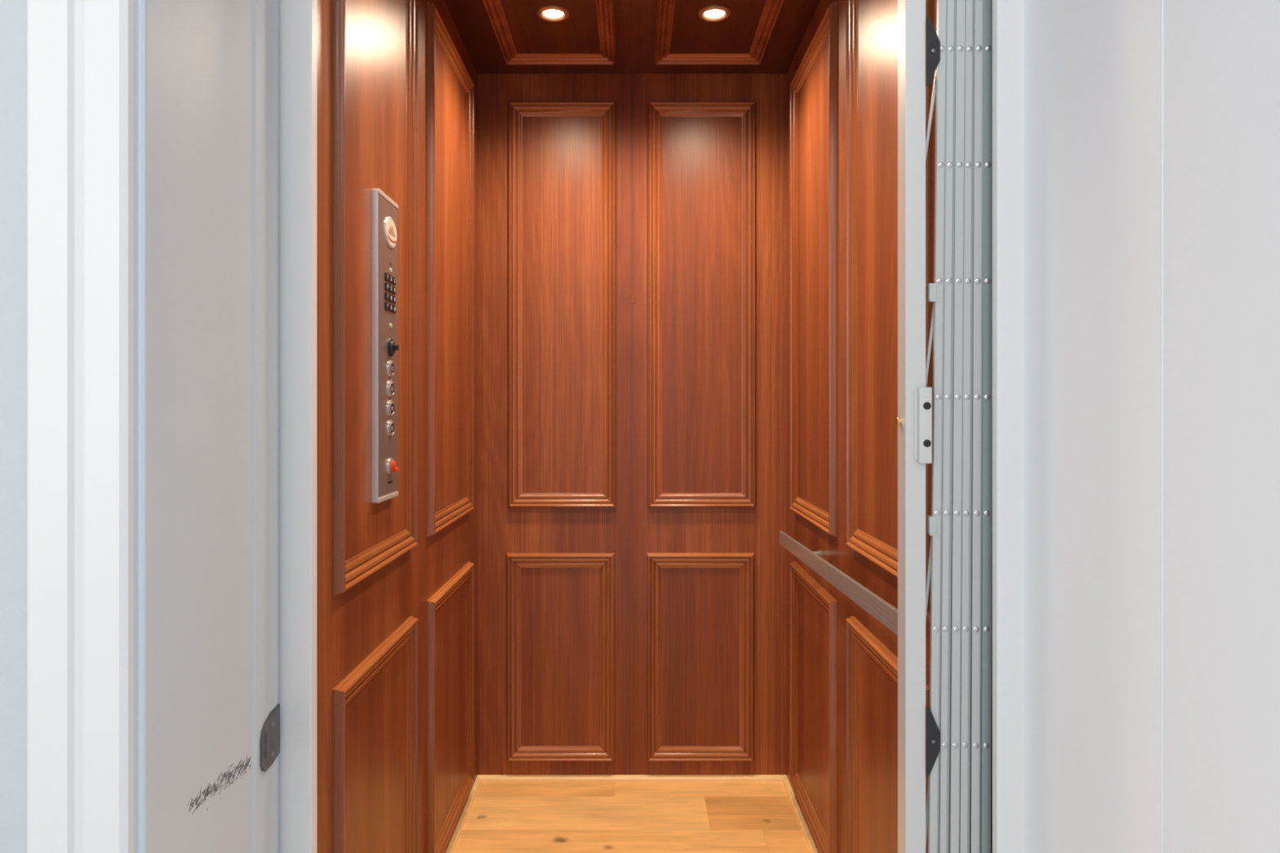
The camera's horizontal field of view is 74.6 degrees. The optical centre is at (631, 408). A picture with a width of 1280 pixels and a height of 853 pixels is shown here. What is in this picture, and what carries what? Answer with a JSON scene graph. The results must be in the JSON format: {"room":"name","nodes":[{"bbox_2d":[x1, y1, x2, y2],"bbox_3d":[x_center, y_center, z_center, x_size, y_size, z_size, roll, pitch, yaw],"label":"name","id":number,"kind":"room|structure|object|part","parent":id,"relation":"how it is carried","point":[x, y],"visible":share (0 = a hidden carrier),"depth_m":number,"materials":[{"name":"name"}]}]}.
{"room":"elevator entrance","nodes":[
{"label":"elevator entrance","id":0,"kind":"room"},
{"bbox_2d":[0,0,26,852],"bbox_3d":[0.000,-0.250,0.948,4.800,2.700,0.305,0,0,0],"label":"wall","id":1,"kind":"structure","parent":0,"point":[13,13],"depth_m":0.80,"materials":[{"name":"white paint"}]},
{"bbox_2d":[26,0,136,852],"bbox_3d":[-0.514,0.005,0.785,0.094,2.190,0.020,0,0,0],"label":"trim","id":2,"kind":"structure","parent":1,"relation":"attached to","point":[82,54],"depth_m":0.78,"materials":[{"name":"white paint"}]},
{"bbox_2d":[278,0,316,852],"bbox_3d":[-0.450,0.060,1.111,0.060,2.080,0.022,0,0,0],"label":"trim","id":3,"kind":"structure","parent":1,"relation":"attached to","point":[297,19],"depth_m":1.10,"materials":[{"name":"white paint"}]},
{"bbox_2d":[992,0,1023,852],"bbox_3d":[0.508,0.060,1.109,0.058,2.080,0.018,0,0,0],"label":"trim","id":4,"kind":"structure","parent":1,"relation":"attached to","point":[1007,15],"depth_m":1.10,"materials":[{"name":"white paint"}]},
{"bbox_2d":[1164,0,1279,852],"bbox_3d":[0.527,0.060,0.367,0.045,2.060,0.903,0,0,0],"label":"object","id":5,"kind":"structure","parent":1,"relation":"in","point":[1222,57],"depth_m":0.73,"materials":[{"name":"grey paint"}]},
{"bbox_2d":[316,0,477,852],"bbox_3d":[-0.458,0.055,1.839,0.038,2.090,1.298,0,0,0],"label":"wall","id":6,"kind":"structure","parent":0,"point":[397,80],"depth_m":1.67,"materials":[{"name":"brown wood"}]},
{"bbox_3d":[-0.448,0.736,1.506,0.018,0.614,0.453,0,0,0],"label":"panel molding","id":7,"kind":"part","parent":6,"relation":"part of","materials":[{"name":"brown wood"}]},
{"bbox_3d":[-0.448,-0.309,1.506,0.018,1.191,0.453,0,0,0],"label":"panel molding","id":8,"kind":"part","parent":6,"relation":"part of","materials":[{"name":"brown wood"}]},
{"bbox_3d":[-0.456,0.736,1.506,0.003,0.554,0.393,0,0,0],"label":"recessed panel","id":9,"kind":"part","parent":6,"relation":"part of","materials":[{"name":"brown wood"}]},
{"bbox_3d":[-0.456,-0.309,1.506,0.003,1.131,0.393,0,0,0],"label":"recessed panel","id":10,"kind":"part","parent":6,"relation":"part of","materials":[{"name":"brown wood"}]},
{"bbox_2d":[371,188,399,502],"bbox_3d":[-0.443,-0.109,1.528,0.029,0.550,0.123,0,0,0],"label":"control panel","id":11,"kind":"object","parent":6,"relation":"attached to","point":[384,347],"visible":1,"depth_m":1.50,"materials":[{"name":"silver metal"}]},
{"bbox_2d":[387,457,398,474],"bbox_3d":[-0.435,0.106,1.537,0.014,0.030,0.030,0,0,0],"label":"switch","id":12,"kind":"object","parent":11,"relation":"attached to","point":[392,465],"depth_m":1.53,"materials":[{"name":"red plastic"}]},
{"bbox_2d":[387,338,399,356],"bbox_3d":[-0.435,-0.111,1.537,0.014,0.033,0.033,0,0,0],"label":"switch","id":13,"kind":"object","parent":11,"relation":"attached to","point":[392,347],"depth_m":1.53,"materials":[{"name":"black plastic"}]},
{"bbox_3d":[-0.448,0.736,2.108,0.018,0.614,0.480,0,0,0],"label":"panel molding","id":14,"kind":"part","parent":6,"relation":"part of","materials":[{"name":"brown wood"}]},
{"bbox_3d":[-0.448,-0.309,2.108,0.018,1.191,0.480,0,0,0],"label":"panel molding","id":15,"kind":"part","parent":6,"relation":"part of","materials":[{"name":"brown wood"}]},
{"bbox_3d":[-0.456,0.736,2.108,0.003,0.554,0.420,0,0,0],"label":"recessed panel","id":16,"kind":"part","parent":6,"relation":"part of","materials":[{"name":"brown wood"}]},
{"bbox_3d":[-0.456,-0.309,2.108,0.003,1.131,0.420,0,0,0],"label":"recessed panel","id":17,"kind":"part","parent":6,"relation":"part of","materials":[{"name":"brown wood"}]},
{"bbox_2d":[444,777,481,852],"bbox_3d":[-0.450,1.093,1.832,0.014,0.014,1.284,0,0,0],"label":"baseboard","id":18,"kind":"structure","parent":6,"relation":"attached to","point":[451,847],"depth_m":2.24,"materials":[{"name":"brown wood"}]},
{"bbox_2d":[477,74,786,774],"bbox_3d":[0.000,0.055,2.489,0.954,2.090,0.038,0,0,0],"label":"wall","id":19,"kind":"structure","parent":0,"point":[632,228],"depth_m":2.49,"materials":[{"name":"brown wood"}]},
{"bbox_3d":[-0.211,0.736,2.487,0.259,0.554,0.003,0,0,0],"label":"recessed panel","id":20,"kind":"part","parent":19,"relation":"part of","materials":[{"name":"brown wood"}]},
{"bbox_3d":[-0.211,0.736,2.479,0.319,0.614,0.018,0,0,0],"label":"panel molding","id":21,"kind":"part","parent":19,"relation":"part of","materials":[{"name":"brown wood"}]},
{"bbox_3d":[-0.206,-0.305,2.487,0.261,1.139,0.003,0,0,0],"label":"recessed panel","id":22,"kind":"part","parent":19,"relation":"part of","materials":[{"name":"brown wood"}]},
{"bbox_3d":[-0.206,-0.305,2.479,0.321,1.199,0.018,0,0,0],"label":"panel molding","id":23,"kind":"part","parent":19,"relation":"part of","materials":[{"name":"brown wood"}]},
{"bbox_2d":[477,774,786,781],"bbox_3d":[0.000,1.093,2.481,0.914,0.014,0.014,0,0,0],"label":"baseboard","id":24,"kind":"structure","parent":19,"relation":"attached to","point":[483,777],"depth_m":2.48,"materials":[{"name":"brown wood"}]},
{"bbox_3d":[0.202,0.736,2.487,0.258,0.554,0.003,0,0,0],"label":"recessed panel","id":25,"kind":"part","parent":19,"relation":"part of","materials":[{"name":"brown wood"}]},
{"bbox_3d":[0.202,0.736,2.479,0.318,0.614,0.018,0,0,0],"label":"panel molding","id":26,"kind":"part","parent":19,"relation":"part of","materials":[{"name":"brown wood"}]},
{"bbox_3d":[0.207,-0.305,2.487,0.260,1.139,0.003,0,0,0],"label":"recessed panel","id":27,"kind":"part","parent":19,"relation":"part of","materials":[{"name":"brown wood"}]},
{"bbox_3d":[0.207,-0.305,2.479,0.320,1.199,0.018,0,0,0],"label":"panel molding","id":28,"kind":"part","parent":19,"relation":"part of","materials":[{"name":"brown wood"}]},
{"bbox_2d":[444,0,820,74],"bbox_3d":[0.000,-0.991,1.849,0.954,0.038,1.318,0,0,0],"label":"ceiling","id":29,"kind":"structure","parent":0,"point":[499,37],"depth_m":2.23,"materials":[{"name":"brown wood"}]},
{"bbox_3d":[-0.203,-0.981,2.112,0.317,0.018,0.545,0,0,0],"label":"panel molding","id":30,"kind":"part","parent":29,"relation":"part of","materials":[{"name":"brown wood"}]},
{"bbox_3d":[-0.203,-0.989,2.112,0.257,0.003,0.485,0,0,0],"label":"recessed panel","id":31,"kind":"part","parent":29,"relation":"part of","materials":[{"name":"brown wood"}]},
{"bbox_2d":[537,5,568,22],"bbox_3d":[-0.197,-0.985,2.100,0.080,0.006,0.080,0,0,0],"label":"recessed light","id":32,"kind":"object","parent":29,"relation":"in","point":[552,12],"visible":1,"depth_m":2.09,"materials":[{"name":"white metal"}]},
{"bbox_2d":[698,5,730,22],"bbox_3d":[0.206,-0.985,2.100,0.080,0.006,0.080,0,0,0],"label":"recessed light","id":33,"kind":"object","parent":29,"relation":"in","point":[714,13],"visible":1,"depth_m":2.09,"materials":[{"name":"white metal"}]},
{"bbox_3d":[0.215,-0.989,2.112,0.246,0.003,0.485,0,0,0],"label":"recessed panel","id":34,"kind":"part","parent":29,"relation":"part of","materials":[{"name":"brown wood"}]},
{"bbox_3d":[0.215,-0.981,2.112,0.306,0.018,0.545,0,0,0],"label":"panel molding","id":35,"kind":"part","parent":29,"relation":"part of","materials":[{"name":"brown wood"}]},
{"bbox_2d":[453,781,811,852],"bbox_3d":[0.000,1.125,1.834,0.954,0.050,1.348,0,0,0],"label":"floor","id":36,"kind":"structure","parent":0,"point":[504,816],"depth_m":2.25,"materials":[{"name":"brown wood"}]},
{"bbox_2d":[786,0,937,852],"bbox_3d":[0.458,0.055,1.839,0.038,2.090,1.298,0,0,0],"label":"wall","id":37,"kind":"structure","parent":0,"point":[842,77],"depth_m":1.80,"materials":[{"name":"brown wood"}]},
{"bbox_2d":[782,777,818,852],"bbox_3d":[0.450,1.093,1.832,0.014,0.014,1.284,0,0,0],"label":"baseboard","id":38,"kind":"structure","parent":37,"relation":"attached to","point":[812,846],"depth_m":2.24,"materials":[{"name":"brown wood"}]},
{"bbox_3d":[0.456,0.736,2.108,0.003,0.554,0.420,0,0,0],"label":"recessed panel","id":39,"kind":"part","parent":37,"relation":"part of","materials":[{"name":"brown wood"}]},
{"bbox_3d":[0.456,-0.309,2.108,0.003,1.131,0.420,0,0,0],"label":"recessed panel","id":40,"kind":"part","parent":37,"relation":"part of","materials":[{"name":"brown wood"}]},
{"bbox_3d":[0.448,0.736,2.108,0.018,0.614,0.480,0,0,0],"label":"panel molding","id":41,"kind":"part","parent":37,"relation":"part of","materials":[{"name":"brown wood"}]},
{"bbox_3d":[0.448,-0.309,2.108,0.018,1.191,0.480,0,0,0],"label":"panel molding","id":42,"kind":"part","parent":37,"relation":"part of","materials":[{"name":"brown wood"}]},
{"bbox_2d":[779,530,897,635],"bbox_3d":[0.432,0.344,1.781,0.049,0.066,1.092,0,0,0],"label":"handrail","id":43,"kind":"object","parent":37,"relation":"attached to","point":[884,612],"visible":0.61,"depth_m":1.60,"materials":[{"name":"silver metal"}]},
{"bbox_3d":[0.456,0.736,1.506,0.003,0.554,0.393,0,0,0],"label":"recessed panel","id":44,"kind":"part","parent":37,"relation":"part of","materials":[{"name":"brown wood"}]},
{"bbox_3d":[0.456,-0.309,1.506,0.003,1.131,0.393,0,0,0],"label":"recessed panel","id":45,"kind":"part","parent":37,"relation":"part of","materials":[{"name":"brown wood"}]},
{"bbox_3d":[0.448,0.736,1.506,0.018,0.614,0.453,0,0,0],"label":"panel molding","id":46,"kind":"part","parent":37,"relation":"part of","materials":[{"name":"brown wood"}]},
{"bbox_3d":[0.448,-0.309,1.506,0.018,1.191,0.453,0,0,0],"label":"panel molding","id":47,"kind":"part","parent":37,"relation":"part of","materials":[{"name":"brown wood"}]},
{"bbox_2d":[991,424,992,852],"bbox_3d":[0.000,-0.100,1.910,1.600,3.000,1.620,0,0,0],"label":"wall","id":48,"kind":"structure","parent":0,"point":[992,424],"depth_m":1.82,"materials":[{"name":"white paint"}]},
{"bbox_2d":[136,0,278,852],"bbox_3d":[-0.468,0.050,0.946,0.024,2.100,0.308,0,0,0],"label":"door","id":49,"kind":"structure","parent":48,"relation":"attached to","point":[207,70],"depth_m":0.91,"materials":[{"name":"grey paint"}]},
{"bbox_2d":[259,703,279,771],"bbox_3d":[-0.454,0.416,1.056,0.004,0.070,0.055,0,0,0],"label":"strike plate","id":50,"kind":"object","parent":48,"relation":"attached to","point":[269,739],"visible":1,"depth_m":1.05,"materials":[{"name":"grey metal"}]},
{"bbox_2d":[1023,0,1164,852],"bbox_3d":[0.525,0.050,0.956,0.024,2.100,0.287,0,0,0],"label":"trim","id":51,"kind":"structure","parent":48,"relation":"attached to","point":[1094,69],"depth_m":0.94,"materials":[{"name":"white paint"}]},
{"bbox_3d":[0.000,1.115,-0.735,4.800,0.030,3.730,0,0,0],"label":"floor","id":52,"kind":"structure","parent":0,"visible":0},
{"bbox_3d":[0.025,1.108,1.130,0.970,0.024,0.060,0,0,0],"label":"trim","id":53,"kind":"structure","parent":52,"relation":"on","visible":0},
{"bbox_2d":[894,0,992,852],"bbox_3d":[0.017,0.058,1.144,0.947,2.055,0.051,0,0,0],"label":"gate","id":54,"kind":"object","parent":53,"relation":"on","point":[951,431],"visible":1,"depth_m":1.13,"materials":[{"name":"silver metal"}]},
{"bbox_3d":[0.382,0.077,1.147,0.028,2.015,0.034,0,0,0],"label":"lead post","id":55,"kind":"part","parent":54,"relation":"part of","materials":[{"name":"silver metal"}]}
]}

